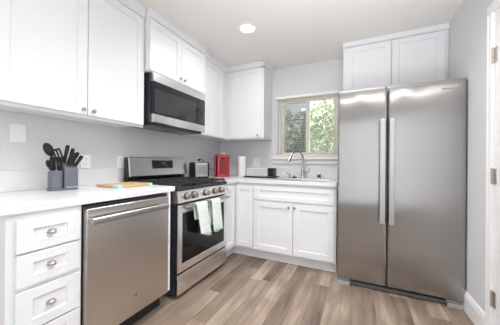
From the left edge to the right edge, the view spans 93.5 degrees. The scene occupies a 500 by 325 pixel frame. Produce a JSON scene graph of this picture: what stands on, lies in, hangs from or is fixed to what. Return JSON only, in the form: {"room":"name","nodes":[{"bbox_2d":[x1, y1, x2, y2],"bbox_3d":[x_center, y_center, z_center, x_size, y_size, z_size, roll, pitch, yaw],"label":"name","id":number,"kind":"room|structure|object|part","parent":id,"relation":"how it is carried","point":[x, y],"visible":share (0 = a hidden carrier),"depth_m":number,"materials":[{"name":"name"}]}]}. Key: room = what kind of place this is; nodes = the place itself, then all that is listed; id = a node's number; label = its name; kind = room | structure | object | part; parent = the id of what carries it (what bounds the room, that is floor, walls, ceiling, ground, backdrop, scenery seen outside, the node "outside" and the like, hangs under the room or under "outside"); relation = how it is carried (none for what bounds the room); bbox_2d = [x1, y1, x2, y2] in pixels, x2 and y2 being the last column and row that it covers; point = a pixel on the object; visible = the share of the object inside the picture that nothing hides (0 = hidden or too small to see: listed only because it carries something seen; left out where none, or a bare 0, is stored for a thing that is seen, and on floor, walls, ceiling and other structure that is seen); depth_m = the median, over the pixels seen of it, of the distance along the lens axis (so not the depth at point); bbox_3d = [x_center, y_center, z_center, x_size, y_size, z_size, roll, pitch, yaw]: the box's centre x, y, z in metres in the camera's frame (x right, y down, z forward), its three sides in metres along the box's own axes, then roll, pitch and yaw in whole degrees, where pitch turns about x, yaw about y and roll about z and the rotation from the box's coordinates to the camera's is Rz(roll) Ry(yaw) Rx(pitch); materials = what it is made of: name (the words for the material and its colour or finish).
{"room":"kitchen","nodes":[
{"label":"kitchen","id":0,"kind":"room"},
{"bbox_2d":[0,110,219,182],"bbox_3d":[-1.734,-0.111,1.112,0.120,2.406,5.970,0,0,25],"label":"wall","id":1,"kind":"structure","parent":0,"point":[103,143],"depth_m":1.92,"materials":[{"name":"grey paint"}]},
{"bbox_2d":[10,123,25,142],"bbox_3d":[-1.478,-0.187,1.501,0.008,0.118,0.080,0,0,25],"label":"wall plate","id":2,"kind":"object","parent":1,"relation":"attached to","point":[17,131],"visible":1,"depth_m":1.50,"materials":[{"name":"white plastic"}]},
{"bbox_2d":[0,168,117,191],"bbox_3d":[-1.394,0.116,1.670,0.018,0.130,0.968,0,0,25],"label":"backsplash","id":3,"kind":"structure","parent":1,"relation":"attached to","point":[10,180],"depth_m":1.58,"materials":[{"name":"white stone"}]},
{"bbox_2d":[0,0,146,127],"bbox_3d":[-1.218,-0.804,1.643,0.346,1.010,0.914,0,0,25],"label":"upper cabinet","id":4,"kind":"object","parent":1,"relation":"attached to","point":[72,60],"visible":1,"depth_m":1.52,"materials":[{"name":"white paint"}]},
{"bbox_3d":[-1.191,-0.767,1.379,0.019,0.896,0.446,0,0,25],"label":"door","id":5,"kind":"part","parent":4,"relation":"part of","materials":[{"name":"white paint"}]},
{"bbox_3d":[-1.117,-0.306,1.592,0.020,0.016,0.914,0,0,25],"label":"light rail","id":6,"kind":"part","parent":4,"relation":"part of","materials":[{"name":"white paint"}]},
{"bbox_3d":[-0.998,-0.765,1.788,0.019,0.896,0.448,0,0,25],"label":"door","id":7,"kind":"part","parent":4,"relation":"part of","materials":[{"name":"white paint"}]},
{"bbox_3d":[-1.092,-1.264,1.585,0.058,0.088,0.914,0,0,25],"label":"crown moulding","id":8,"kind":"part","parent":4,"relation":"part of","materials":[{"name":"white paint"}]},
{"bbox_2d":[80,155,90,168],"bbox_3d":[-1.306,-0.006,1.869,0.009,0.110,0.074,0,0,25],"label":"outlet","id":9,"kind":"object","parent":1,"relation":"attached to","point":[85,162],"visible":0.99,"depth_m":1.86,"materials":[{"name":"white plastic"}]},
{"bbox_2d":[117,156,124,167],"bbox_3d":[-1.176,-0.004,2.144,0.009,0.110,0.070,0,0,25],"label":"outlet","id":10,"kind":"object","parent":1,"relation":"attached to","point":[120,159],"visible":0.91,"depth_m":2.14,"materials":[{"name":"white plastic"}]},
{"bbox_2d":[144,6,206,93],"bbox_3d":[-0.831,-1.044,2.401,0.396,0.536,0.782,0,0,25],"label":"upper cabinet","id":11,"kind":"object","parent":1,"relation":"attached to","point":[170,52],"visible":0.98,"depth_m":2.22,"materials":[{"name":"white paint"}]},
{"bbox_3d":[-0.767,-1.002,2.158,0.019,0.438,0.383,0,0,25],"label":"door","id":12,"kind":"part","parent":11,"relation":"part of","materials":[{"name":"white paint"}]},
{"bbox_2d":[135,72,205,134],"bbox_3d":[-0.838,-0.549,2.414,0.377,0.452,0.752,0,0,25],"label":"microwave","id":13,"kind":"object","parent":11,"relation":"attached to","point":[170,106],"visible":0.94,"depth_m":2.22,"materials":[{"name":"silver metal"}]},
{"bbox_3d":[-0.699,-0.556,2.283,0.006,0.278,0.600,0,0,25],"label":"door","id":14,"kind":"part","parent":13,"relation":"part of","materials":[{"name":"black glass"}]},
{"bbox_3d":[-0.684,-0.556,2.349,0.023,0.285,0.739,0,0,25],"label":"frame","id":15,"kind":"part","parent":13,"relation":"part of","materials":[{"name":"silver metal"}]},
{"bbox_3d":[-0.681,-0.380,2.347,0.033,0.072,0.739,0,0,25],"label":"trim","id":16,"kind":"part","parent":13,"relation":"part of","materials":[{"name":"silver metal"}]},
{"bbox_3d":[-0.678,-0.736,2.347,0.033,0.077,0.739,0,0,25],"label":"trim","id":17,"kind":"part","parent":13,"relation":"part of","materials":[{"name":"silver metal"}]},
{"bbox_3d":[-0.541,-0.554,2.616,0.006,0.270,0.128,0,0,25],"label":"control panel","id":18,"kind":"part","parent":13,"relation":"part of","materials":[{"name":"black glass"}]},
{"bbox_3d":[-0.681,-1.270,2.332,0.059,0.084,0.782,0,0,25],"label":"crown moulding","id":19,"kind":"part","parent":11,"relation":"part of","materials":[{"name":"white paint"}]},
{"bbox_3d":[-0.602,-1.000,2.507,0.019,0.438,0.382,0,0,25],"label":"door","id":20,"kind":"part","parent":11,"relation":"part of","materials":[{"name":"white paint"}]},
{"bbox_2d":[180,51,273,141],"bbox_3d":[-0.255,-0.805,3.057,0.882,0.988,0.892,0,0,25],"label":"upper cabinet","id":21,"kind":"object","parent":1,"relation":"attached to","point":[238,98],"visible":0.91,"depth_m":3.08,"materials":[{"name":"white paint"}]},
{"bbox_3d":[-0.460,-0.769,2.929,0.019,0.888,0.480,0,0,25],"label":"door","id":22,"kind":"part","parent":21,"relation":"part of","materials":[{"name":"white paint"}]},
{"bbox_3d":[-0.156,-1.258,3.082,1.058,0.081,0.462,0,0,-20],"label":"crown moulding","id":23,"kind":"part","parent":21,"relation":"part of","materials":[{"name":"white paint"}]},
{"bbox_3d":[-0.079,-0.313,3.118,0.554,0.008,0.016,0,0,25],"label":"light rail","id":24,"kind":"part","parent":21,"relation":"part of","materials":[{"name":"white paint"}]},
{"bbox_3d":[-0.071,-0.772,3.115,0.490,0.896,0.019,0,0,25],"label":"door","id":25,"kind":"part","parent":21,"relation":"part of","materials":[{"name":"white paint"}]},
{"bbox_2d":[220,58,342,167],"bbox_3d":[0.788,-0.088,3.139,2.712,2.406,0.150,0,0,25],"label":"wall","id":26,"kind":"structure","parent":0,"point":[322,76],"depth_m":3.20,"materials":[{"name":"grey paint"}]},
{"bbox_2d":[253,158,259,166],"bbox_3d":[0.092,-0.004,3.378,0.101,0.124,0.009,0,0,25],"label":"outlet","id":27,"kind":"object","parent":26,"relation":"attached to","point":[256,161],"visible":1,"depth_m":3.37,"materials":[{"name":"white plastic"}]},
{"bbox_2d":[184,166,337,178],"bbox_3d":[0.137,0.127,2.866,1.768,0.136,0.895,0,0,25],"label":"backsplash","id":28,"kind":"structure","parent":26,"relation":"attached to","point":[327,173],"depth_m":3.13,"materials":[{"name":"white stone"}]},
{"bbox_2d":[272,94,337,163],"bbox_3d":[0.742,-0.426,3.116,0.920,0.886,0.155,0,0,25],"label":"window","id":29,"kind":"structure","parent":26,"relation":"in","point":[289,149],"depth_m":3.21,"materials":[{"name":"beige plastic"}]},
{"bbox_3d":[0.626,-0.471,3.219,0.380,0.734,0.025,0,0,25],"label":"sash","id":30,"kind":"part","parent":29,"relation":"part of","materials":[{"name":"beige plastic"}]},
{"bbox_3d":[0.720,-0.054,3.063,0.910,0.032,0.044,0,0,25],"label":"sill","id":31,"kind":"part","parent":29,"relation":"part of","materials":[{"name":"white paint"}]},
{"bbox_2d":[276,90,339,156],"bbox_3d":[0.729,-0.482,3.057,0.820,0.814,0.050,0,0,25],"label":"window blind","id":32,"kind":"object","parent":29,"relation":"attached to","point":[329,93],"visible":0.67,"depth_m":3.04,"materials":[{"name":"white plastic"}]},
{"bbox_3d":[0.735,-0.470,3.057,0.562,0.770,0.029,0,0,25],"label":"ladder cord","id":33,"kind":"part","parent":32,"relation":"part of","materials":[{"name":"white fabric"}]},
{"bbox_3d":[0.729,-0.085,3.058,0.800,0.018,0.025,0,0,25],"label":"rail","id":34,"kind":"part","parent":32,"relation":"part of","materials":[{"name":"white plastic"}]},
{"bbox_3d":[0.916,-0.469,3.047,0.380,0.734,0.025,0,0,25],"label":"sash","id":35,"kind":"part","parent":29,"relation":"part of","materials":[{"name":"beige plastic"}]},
{"bbox_2d":[343,22,449,90],"bbox_3d":[1.493,-0.983,2.518,0.916,0.606,0.376,0,0,25],"label":"upper cabinet","id":36,"kind":"object","parent":26,"relation":"attached to","point":[420,55],"visible":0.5,"depth_m":2.33,"materials":[{"name":"white paint"}]},
{"bbox_3d":[1.226,-0.960,2.450,0.417,0.531,0.019,0,0,25],"label":"door","id":37,"kind":"part","parent":36,"relation":"part of","materials":[{"name":"white paint"}]},
{"bbox_3d":[1.496,-1.259,2.519,0.916,0.053,0.376,0,0,25],"label":"crown moulding","id":38,"kind":"part","parent":36,"relation":"part of","materials":[{"name":"white paint"}]},
{"bbox_3d":[1.611,-0.957,2.268,0.420,0.531,0.019,0,0,25],"label":"door","id":39,"kind":"part","parent":36,"relation":"part of","materials":[{"name":"white paint"}]},
{"bbox_2d":[137,0,463,68],"bbox_3d":[-0.443,-1.355,0.509,2.952,0.100,5.970,0,0,25],"label":"ceiling","id":40,"kind":"structure","parent":0,"point":[289,33],"depth_m":2.17,"materials":[{"name":"paint"}]},
{"bbox_2d":[238,23,256,33],"bbox_3d":[-0.024,-1.296,2.280,0.180,0.006,0.180,0,0,25],"label":"recessed light","id":41,"kind":"object","parent":40,"relation":"in","point":[247,28],"visible":1,"depth_m":2.27,"materials":[{"name":"white paint"}]},
{"bbox_2d":[132,253,473,324],"bbox_3d":[-0.463,1.126,0.506,2.952,0.050,5.970,0,0,25],"label":"floor","id":42,"kind":"structure","parent":0,"point":[245,289],"depth_m":1.86,"materials":[{"name":"brown wood"}]},
{"bbox_2d":[0,205,80,324],"bbox_3d":[-1.237,0.660,1.251,0.664,0.873,0.298,0,0,25],"label":"base cabinet","id":43,"kind":"object","parent":42,"relation":"on","point":[40,251],"visible":0.99,"depth_m":1.09,"materials":[{"name":"white paint"}]},
{"bbox_3d":[-0.957,0.662,1.126,0.019,0.181,0.253,0,0,25],"label":"drawer","id":44,"kind":"part","parent":43,"relation":"part of","materials":[{"name":"white paint"}]},
{"bbox_3d":[-0.956,0.479,1.127,0.019,0.143,0.253,0,0,25],"label":"drawer","id":45,"kind":"part","parent":43,"relation":"part of","materials":[{"name":"white paint"}]},
{"bbox_3d":[-0.955,0.327,1.127,0.019,0.143,0.253,0,0,25],"label":"drawer","id":46,"kind":"part","parent":43,"relation":"part of","materials":[{"name":"white paint"}]},
{"bbox_3d":[-0.944,0.660,1.123,0.024,0.017,0.038,0,0,25],"label":"cup pull","id":47,"kind":"part","parent":43,"relation":"part of","materials":[{"name":"silver metal"}]},
{"bbox_3d":[-0.943,0.477,1.123,0.024,0.017,0.038,0,0,25],"label":"cup pull","id":48,"kind":"part","parent":43,"relation":"part of","materials":[{"name":"silver metal"}]},
{"bbox_3d":[-0.941,0.326,1.123,0.024,0.017,0.038,0,0,25],"label":"cup pull","id":49,"kind":"part","parent":43,"relation":"part of","materials":[{"name":"silver metal"}]},
{"bbox_3d":[-0.959,0.867,1.126,0.019,0.212,0.253,0,0,25],"label":"drawer","id":50,"kind":"part","parent":43,"relation":"part of","materials":[{"name":"white paint"}]},
{"bbox_2d":[0,168,174,216],"bbox_3d":[-1.102,0.138,1.552,0.648,0.170,1.005,0,0,25],"label":"countertop","id":51,"kind":"structure","parent":43,"relation":"on","point":[21,191],"depth_m":1.46,"materials":[{"name":"white stone"}]},
{"bbox_2d":[46,162,77,190],"bbox_3d":[-1.245,0.090,1.565,0.096,0.183,0.160,0,0,37],"label":"knife block","id":52,"kind":"object","parent":51,"relation":"on","point":[66,179],"visible":0.98,"depth_m":1.54,"materials":[{"name":"grey plastic"}]},
{"bbox_2d":[46,160,49,169],"bbox_3d":[-1.291,0.020,1.511,0.025,0.076,0.034,0,0,37],"label":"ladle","id":53,"kind":"object","parent":52,"relation":"on","point":[47,161],"visible":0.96,"depth_m":1.50,"materials":[{"name":"black plastic"}]},
{"bbox_2d":[43,143,53,170],"bbox_3d":[-1.301,-0.036,1.522,0.020,0.183,0.060,0,0,37],"label":"serving spoon","id":54,"kind":"object","parent":52,"relation":"on","point":[48,149],"visible":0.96,"depth_m":1.52,"materials":[{"name":"black plastic"}]},
{"bbox_2d":[43,143,53,155],"bbox_3d":[-1.301,-0.084,1.520,0.058,0.086,0.016,1,0,-44],"label":"bowl","id":55,"kind":"object","parent":54,"relation":"on","point":[48,149],"depth_m":1.52,"materials":[{"name":"black plastic"}]},
{"bbox_2d":[50,157,52,170],"bbox_3d":[-1.269,0.009,1.503,0.017,0.092,0.016,0,0,17],"label":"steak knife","id":56,"kind":"object","parent":52,"relation":"in","point":[51,158],"visible":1,"depth_m":1.50,"materials":[{"name":"black plastic"}]},
{"bbox_2d":[53,157,55,170],"bbox_3d":[-1.259,0.009,1.516,0.017,0.092,0.016,0,0,17],"label":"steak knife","id":57,"kind":"object","parent":52,"relation":"in","point":[54,158],"visible":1,"depth_m":1.51,"materials":[{"name":"black plastic"}]},
{"bbox_2d":[48,171,62,188],"bbox_3d":[-1.270,0.112,1.536,0.084,0.112,0.072,0,0,37],"label":"utensil cup","id":58,"kind":"object","parent":52,"relation":"on","point":[55,178],"depth_m":1.50,"materials":[{"name":"grey ceramic"}]},
{"bbox_2d":[56,157,58,170],"bbox_3d":[-1.250,0.009,1.529,0.017,0.092,0.016,1,0,-32],"label":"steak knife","id":59,"kind":"object","parent":52,"relation":"in","point":[57,158],"visible":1,"depth_m":1.53,"materials":[{"name":"black plastic"}]},
{"bbox_2d":[53,148,64,170],"bbox_3d":[-1.266,-0.021,1.554,0.017,0.154,0.072,0,0,37],"label":"slotted turner","id":60,"kind":"object","parent":52,"relation":"on","point":[56,149],"visible":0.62,"depth_m":1.55,"materials":[{"name":"black plastic"}]},
{"bbox_3d":[-1.266,-0.047,1.554,0.071,0.101,0.013,1,0,-33],"label":"blade","id":61,"kind":"part","parent":60,"relation":"part of","materials":[{"name":"black plastic"}]},
{"bbox_2d":[59,157,61,170],"bbox_3d":[-1.240,0.009,1.542,0.017,0.092,0.016,0,0,17],"label":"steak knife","id":62,"kind":"object","parent":52,"relation":"in","point":[60,158],"visible":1,"depth_m":1.54,"materials":[{"name":"black plastic"}]},
{"bbox_2d":[63,145,69,162],"bbox_3d":[-1.248,-0.057,1.598,0.039,0.126,0.021,1,0,-37],"label":"kitchen knife","id":63,"kind":"object","parent":52,"relation":"in","point":[67,147],"visible":0.97,"depth_m":1.59,"materials":[{"name":"black plastic"}]},
{"bbox_2d":[67,148,74,163],"bbox_3d":[-1.228,-0.045,1.614,0.044,0.109,0.022,1,0,-41],"label":"kitchen knife","id":64,"kind":"object","parent":52,"relation":"on","point":[72,150],"visible":0.62,"depth_m":1.61,"materials":[{"name":"black plastic"}]},
{"bbox_2d":[67,153,75,166],"bbox_3d":[-1.200,-0.018,1.585,0.050,0.099,0.022,1,0,-43],"label":"kitchen knife","id":65,"kind":"object","parent":52,"relation":"in","point":[73,155],"visible":1,"depth_m":1.58,"materials":[{"name":"black plastic"}]},
{"bbox_2d":[72,152,78,164],"bbox_3d":[-1.202,-0.026,1.614,0.053,0.094,0.022,1,0,-44],"label":"kitchen knife","id":66,"kind":"object","parent":52,"relation":"on","point":[77,153],"visible":0.69,"depth_m":1.61,"materials":[{"name":"black plastic"}]},
{"bbox_2d":[74,155,82,166],"bbox_3d":[-1.177,-0.009,1.615,0.056,0.083,0.022,1,0,-45],"label":"kitchen knife","id":67,"kind":"object","parent":52,"relation":"in","point":[80,157],"visible":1,"depth_m":1.61,"materials":[{"name":"black plastic"}]},
{"bbox_2d":[96,182,151,187],"bbox_3d":[-0.991,0.175,1.865,0.270,0.019,0.300,0,0,25],"label":"cutting board","id":68,"kind":"object","parent":51,"relation":"on","point":[120,184],"visible":0.98,"depth_m":1.79,"materials":[{"name":"brown wood"}]},
{"bbox_2d":[80,193,168,324],"bbox_3d":[-1.015,0.664,1.643,0.698,0.868,0.592,0,0,25],"label":"dishwasher","id":69,"kind":"object","parent":42,"relation":"on","point":[124,242],"visible":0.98,"depth_m":1.44,"materials":[{"name":"metal"}]},
{"bbox_3d":[-0.729,0.315,1.489,0.054,0.038,0.538,0,0,25],"label":"handle","id":70,"kind":"part","parent":69,"relation":"part of","materials":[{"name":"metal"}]},
{"bbox_2d":[164,192,169,290],"bbox_3d":[-0.916,0.663,1.938,0.659,0.873,0.018,0,0,25],"label":"cabinet end panel","id":71,"kind":"object","parent":42,"relation":"on","point":[167,193],"visible":0.18,"depth_m":1.80,"materials":[{"name":"white paint"}]},
{"bbox_2d":[124,157,229,295],"bbox_3d":[-0.681,0.527,2.334,0.706,1.150,0.758,0,0,25],"label":"gas range","id":72,"kind":"object","parent":42,"relation":"on","point":[194,254],"visible":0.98,"depth_m":2.12,"materials":[{"name":"silver metal"}]},
{"bbox_3d":[-0.928,0.042,2.457,0.038,0.183,0.752,0,0,25],"label":"backguard panel","id":73,"kind":"part","parent":72,"relation":"part of","materials":[{"name":"silver metal"}]},
{"bbox_2d":[152,181,226,190],"bbox_3d":[-0.704,0.214,2.347,0.650,0.030,0.753,0,0,25],"label":"cooktop","id":74,"kind":"object","parent":72,"relation":"in","point":[197,186],"depth_m":2.13,"materials":[{"name":"black metal"}]},
{"bbox_3d":[-0.434,0.618,2.217,0.028,0.543,0.747,0,0,25],"label":"oven door","id":75,"kind":"part","parent":72,"relation":"part of","materials":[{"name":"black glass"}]},
{"bbox_3d":[-0.442,0.283,2.223,0.074,0.101,0.751,0,0,25],"label":"control panel","id":76,"kind":"part","parent":72,"relation":"part of","materials":[{"name":"silver metal"}]},
{"bbox_3d":[-0.436,0.985,2.216,0.029,0.158,0.749,0,0,25],"label":"storage drawer","id":77,"kind":"part","parent":72,"relation":"part of","materials":[{"name":"silver metal"}]},
{"bbox_3d":[-0.420,0.986,2.208,0.008,0.161,0.749,0,0,25],"label":"drawer","id":78,"kind":"part","parent":72,"relation":"part of","materials":[{"name":"silver metal"}]},
{"bbox_3d":[-0.417,0.619,2.209,0.009,0.545,0.749,0,0,25],"label":"door","id":79,"kind":"part","parent":72,"relation":"part of","materials":[{"name":"silver metal"}]},
{"bbox_2d":[193,201,211,235],"bbox_3d":[-0.414,0.504,2.081,0.055,0.320,0.212,0,0,25],"label":"dish towel","id":80,"kind":"object","parent":72,"relation":"hanging from","point":[201,212],"visible":0.96,"depth_m":2.06,"materials":[{"name":"white fabric"}]},
{"bbox_3d":[-0.387,0.362,2.196,0.058,0.025,0.697,0,0,25],"label":"handle","id":81,"kind":"part","parent":72,"relation":"part of","materials":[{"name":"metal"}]},
{"bbox_2d":[209,198,222,231],"bbox_3d":[-0.324,0.503,2.272,0.056,0.315,0.189,0,0,25],"label":"dish towel","id":82,"kind":"object","parent":72,"relation":"hanging from","point":[215,213],"visible":0.96,"depth_m":2.24,"materials":[{"name":"white fabric"}]},
{"bbox_2d":[224,182,254,256],"bbox_3d":[-0.274,0.670,3.057,0.865,0.873,0.894,0,0,25],"label":"base cabinet","id":83,"kind":"object","parent":42,"relation":"on","point":[240,204],"visible":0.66,"depth_m":2.75,"materials":[{"name":"white paint"}]},
{"bbox_3d":[-0.235,0.621,2.679,0.019,0.715,0.229,0,0,25],"label":"door","id":84,"kind":"part","parent":83,"relation":"part of","materials":[{"name":"white paint"}]},
{"bbox_3d":[-0.065,0.622,2.757,0.214,0.715,0.019,0,0,25],"label":"door","id":85,"kind":"part","parent":83,"relation":"part of","materials":[{"name":"white paint"}]},
{"bbox_2d":[184,166,337,186],"bbox_3d":[0.137,0.147,2.866,1.768,0.176,0.895,0,0,25],"label":"countertop","id":86,"kind":"structure","parent":83,"relation":"on","point":[330,174],"depth_m":2.96,"materials":[{"name":"white stone"}]},
{"bbox_2d":[189,162,208,177],"bbox_3d":[-0.633,0.093,2.912,0.226,0.192,0.128,1,0,-41],"label":"toaster","id":87,"kind":"object","parent":86,"relation":"on","point":[196,169],"visible":0.98,"depth_m":2.87,"materials":[{"name":"silver metal"}]},
{"bbox_2d":[213,153,229,176],"bbox_3d":[-0.384,0.032,3.175,0.203,0.318,0.217,0,0,-13],"label":"coffee maker","id":88,"kind":"object","parent":86,"relation":"on","point":[221,160],"visible":0.98,"depth_m":3.09,"materials":[{"name":"red plastic"}]},
{"bbox_3d":[-0.474,0.047,3.171,0.026,0.280,0.175,0,0,-13],"label":"water tank","id":89,"kind":"part","parent":88,"relation":"part of","materials":[{"name":"clear plastic"}]},
{"bbox_3d":[-0.353,0.053,3.102,0.110,0.198,0.003,0,0,-13],"label":"panel","id":90,"kind":"part","parent":88,"relation":"part of","materials":[{"name":"red plastic"}]},
{"bbox_2d":[238,156,245,175],"bbox_3d":[-0.115,0.053,3.321,0.124,0.281,0.123,0,0,25],"label":"paper towel roll","id":91,"kind":"object","parent":86,"relation":"on","point":[241,159],"visible":0.94,"depth_m":3.27,"materials":[{"name":"white paper"}]},
{"bbox_2d":[243,168,279,177],"bbox_3d":[0.155,0.133,3.111,0.415,0.124,0.260,0,0,25],"label":"dish rack","id":92,"kind":"object","parent":86,"relation":"on","point":[271,171],"visible":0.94,"depth_m":3.02,"materials":[{"name":"silver plastic"}]},
{"bbox_2d":[246,168,267,176],"bbox_3d":[0.124,0.133,3.125,0.290,0.109,0.226,0,0,25],"label":"wire basket","id":93,"kind":"object","parent":92,"relation":"on","point":[260,175],"depth_m":3.12,"materials":[{"name":"white metal"}]},
{"bbox_2d":[243,175,279,177],"bbox_3d":[0.155,0.187,3.110,0.415,0.016,0.260,0,0,25],"label":"drip tray","id":94,"kind":"object","parent":92,"relation":"on","point":[251,176],"depth_m":3.04,"materials":[{"name":"black plastic"}]},
{"bbox_2d":[268,168,275,175],"bbox_3d":[0.283,0.123,3.023,0.080,0.103,0.130,0,0,25],"label":"cup","id":95,"kind":"object","parent":92,"relation":"on","point":[271,171],"depth_m":2.97,"materials":[{"name":"black plastic"}]},
{"bbox_2d":[287,150,309,177],"bbox_3d":[0.596,0.021,2.970,0.308,0.355,0.103,0,0,-13],"label":"kitchen faucet","id":96,"kind":"object","parent":86,"relation":"on","point":[303,172],"visible":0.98,"depth_m":2.99,"materials":[{"name":"silver metal"}]},
{"bbox_3d":[0.595,-0.038,2.970,0.210,0.235,0.025,1,0,-26],"label":"spout","id":97,"kind":"part","parent":96,"relation":"part of","materials":[{"name":"silver metal"}]},
{"bbox_2d":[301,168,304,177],"bbox_3d":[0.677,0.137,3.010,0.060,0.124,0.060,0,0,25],"label":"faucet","id":98,"kind":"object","parent":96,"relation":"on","point":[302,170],"depth_m":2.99,"materials":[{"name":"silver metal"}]},
{"bbox_2d":[271,178,327,181],"bbox_3d":[0.569,0.307,2.748,0.649,0.201,0.384,0,0,25],"label":"sink","id":99,"kind":"object","parent":86,"relation":"in","point":[276,178],"visible":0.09,"depth_m":2.90,"materials":[{"name":"silver metal"}]},
{"bbox_3d":[0.418,0.306,2.820,0.314,0.201,0.384,0,0,25],"label":"bowl","id":100,"kind":"part","parent":99,"relation":"part of","materials":[{"name":"silver metal"}]},
{"bbox_3d":[0.718,0.308,2.678,0.319,0.201,0.384,0,0,25],"label":"bowl","id":101,"kind":"part","parent":99,"relation":"part of","materials":[{"name":"silver metal"}]},
{"bbox_2d":[254,183,337,272],"bbox_3d":[0.573,0.676,2.784,0.896,0.873,0.665,0,0,25],"label":"base cabinet","id":102,"kind":"object","parent":42,"relation":"on","point":[294,224],"visible":0.98,"depth_m":2.49,"materials":[{"name":"white paint"}]},
{"bbox_3d":[0.252,0.715,2.607,0.450,0.546,0.019,0,0,25],"label":"door","id":103,"kind":"part","parent":102,"relation":"part of","materials":[{"name":"white paint"}]},
{"bbox_3d":[0.445,0.346,2.518,0.869,0.150,0.019,0,0,25],"label":"false drawer","id":104,"kind":"part","parent":102,"relation":"part of","materials":[{"name":"white paint"}]},
{"bbox_3d":[0.648,0.718,2.420,0.413,0.546,0.019,0,0,25],"label":"door","id":105,"kind":"part","parent":102,"relation":"part of","materials":[{"name":"white paint"}]},
{"bbox_2d":[337,78,466,310],"bbox_3d":[1.372,0.234,2.297,0.911,1.768,0.848,0,0,25],"label":"refrigerator","id":106,"kind":"object","parent":42,"relation":"on","point":[401,199],"visible":1,"depth_m":1.93,"materials":[{"name":"silver metal"}]},
{"bbox_3d":[0.995,0.201,2.109,0.390,1.696,0.073,0,0,25],"label":"door","id":107,"kind":"part","parent":106,"relation":"part of","materials":[{"name":"silver metal"}]},
{"bbox_3d":[1.115,0.075,1.982,0.042,0.882,0.058,0,0,25],"label":"handle","id":108,"kind":"part","parent":106,"relation":"part of","materials":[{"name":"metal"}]},
{"bbox_3d":[1.175,0.076,1.953,0.039,0.882,0.058,0,0,25],"label":"handle","id":109,"kind":"part","parent":106,"relation":"part of","materials":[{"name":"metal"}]},
{"bbox_3d":[1.413,0.204,1.912,0.509,1.696,0.073,0,0,25],"label":"door","id":110,"kind":"part","parent":106,"relation":"part of","materials":[{"name":"silver metal"}]},
{"bbox_2d":[449,0,493,311],"bbox_3d":[0.821,-0.092,-0.110,0.120,2.406,5.700,0,0,25],"label":"wall","id":111,"kind":"structure","parent":0,"point":[468,26],"depth_m":1.67,"materials":[{"name":"grey paint"}]},
{"bbox_2d":[463,290,484,324],"bbox_3d":[1.728,1.046,1.990,0.015,0.150,1.113,0,0,25],"label":"baseboard","id":112,"kind":"structure","parent":111,"relation":"attached to","point":[472,309],"depth_m":1.64,"materials":[{"name":"white paint"}]},
{"bbox_2d":[485,0,499,324],"bbox_3d":[1.349,0.070,1.032,0.138,2.093,0.945,0,0,25],"label":"door","id":113,"kind":"structure","parent":111,"relation":"in","point":[492,216],"depth_m":1.43,"materials":[{"name":"white paint"}]},
{"bbox_3d":[1.319,0.100,1.046,0.035,2.017,0.813,0,0,25],"label":"panel","id":114,"kind":"part","parent":113,"relation":"part of","materials":[{"name":"white paint"}]},
{"label":"outside","id":115,"kind":"structure","parent":0,"visible":0},
{"bbox_3d":[3.661,1.371,8.914,15.000,0.050,12.740,0,0,25],"label":"ground","id":116,"kind":"structure","parent":115,"visible":0},
{"bbox_2d":[310,99,333,151],"bbox_3d":[2.720,-0.451,7.691,2.451,3.582,2.430,0,0,25],"label":"leafy tree","id":117,"kind":"object","parent":116,"relation":"on","point":[328,139],"visible":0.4,"depth_m":7.50,"materials":[{"name":"green plant"}]}
]}

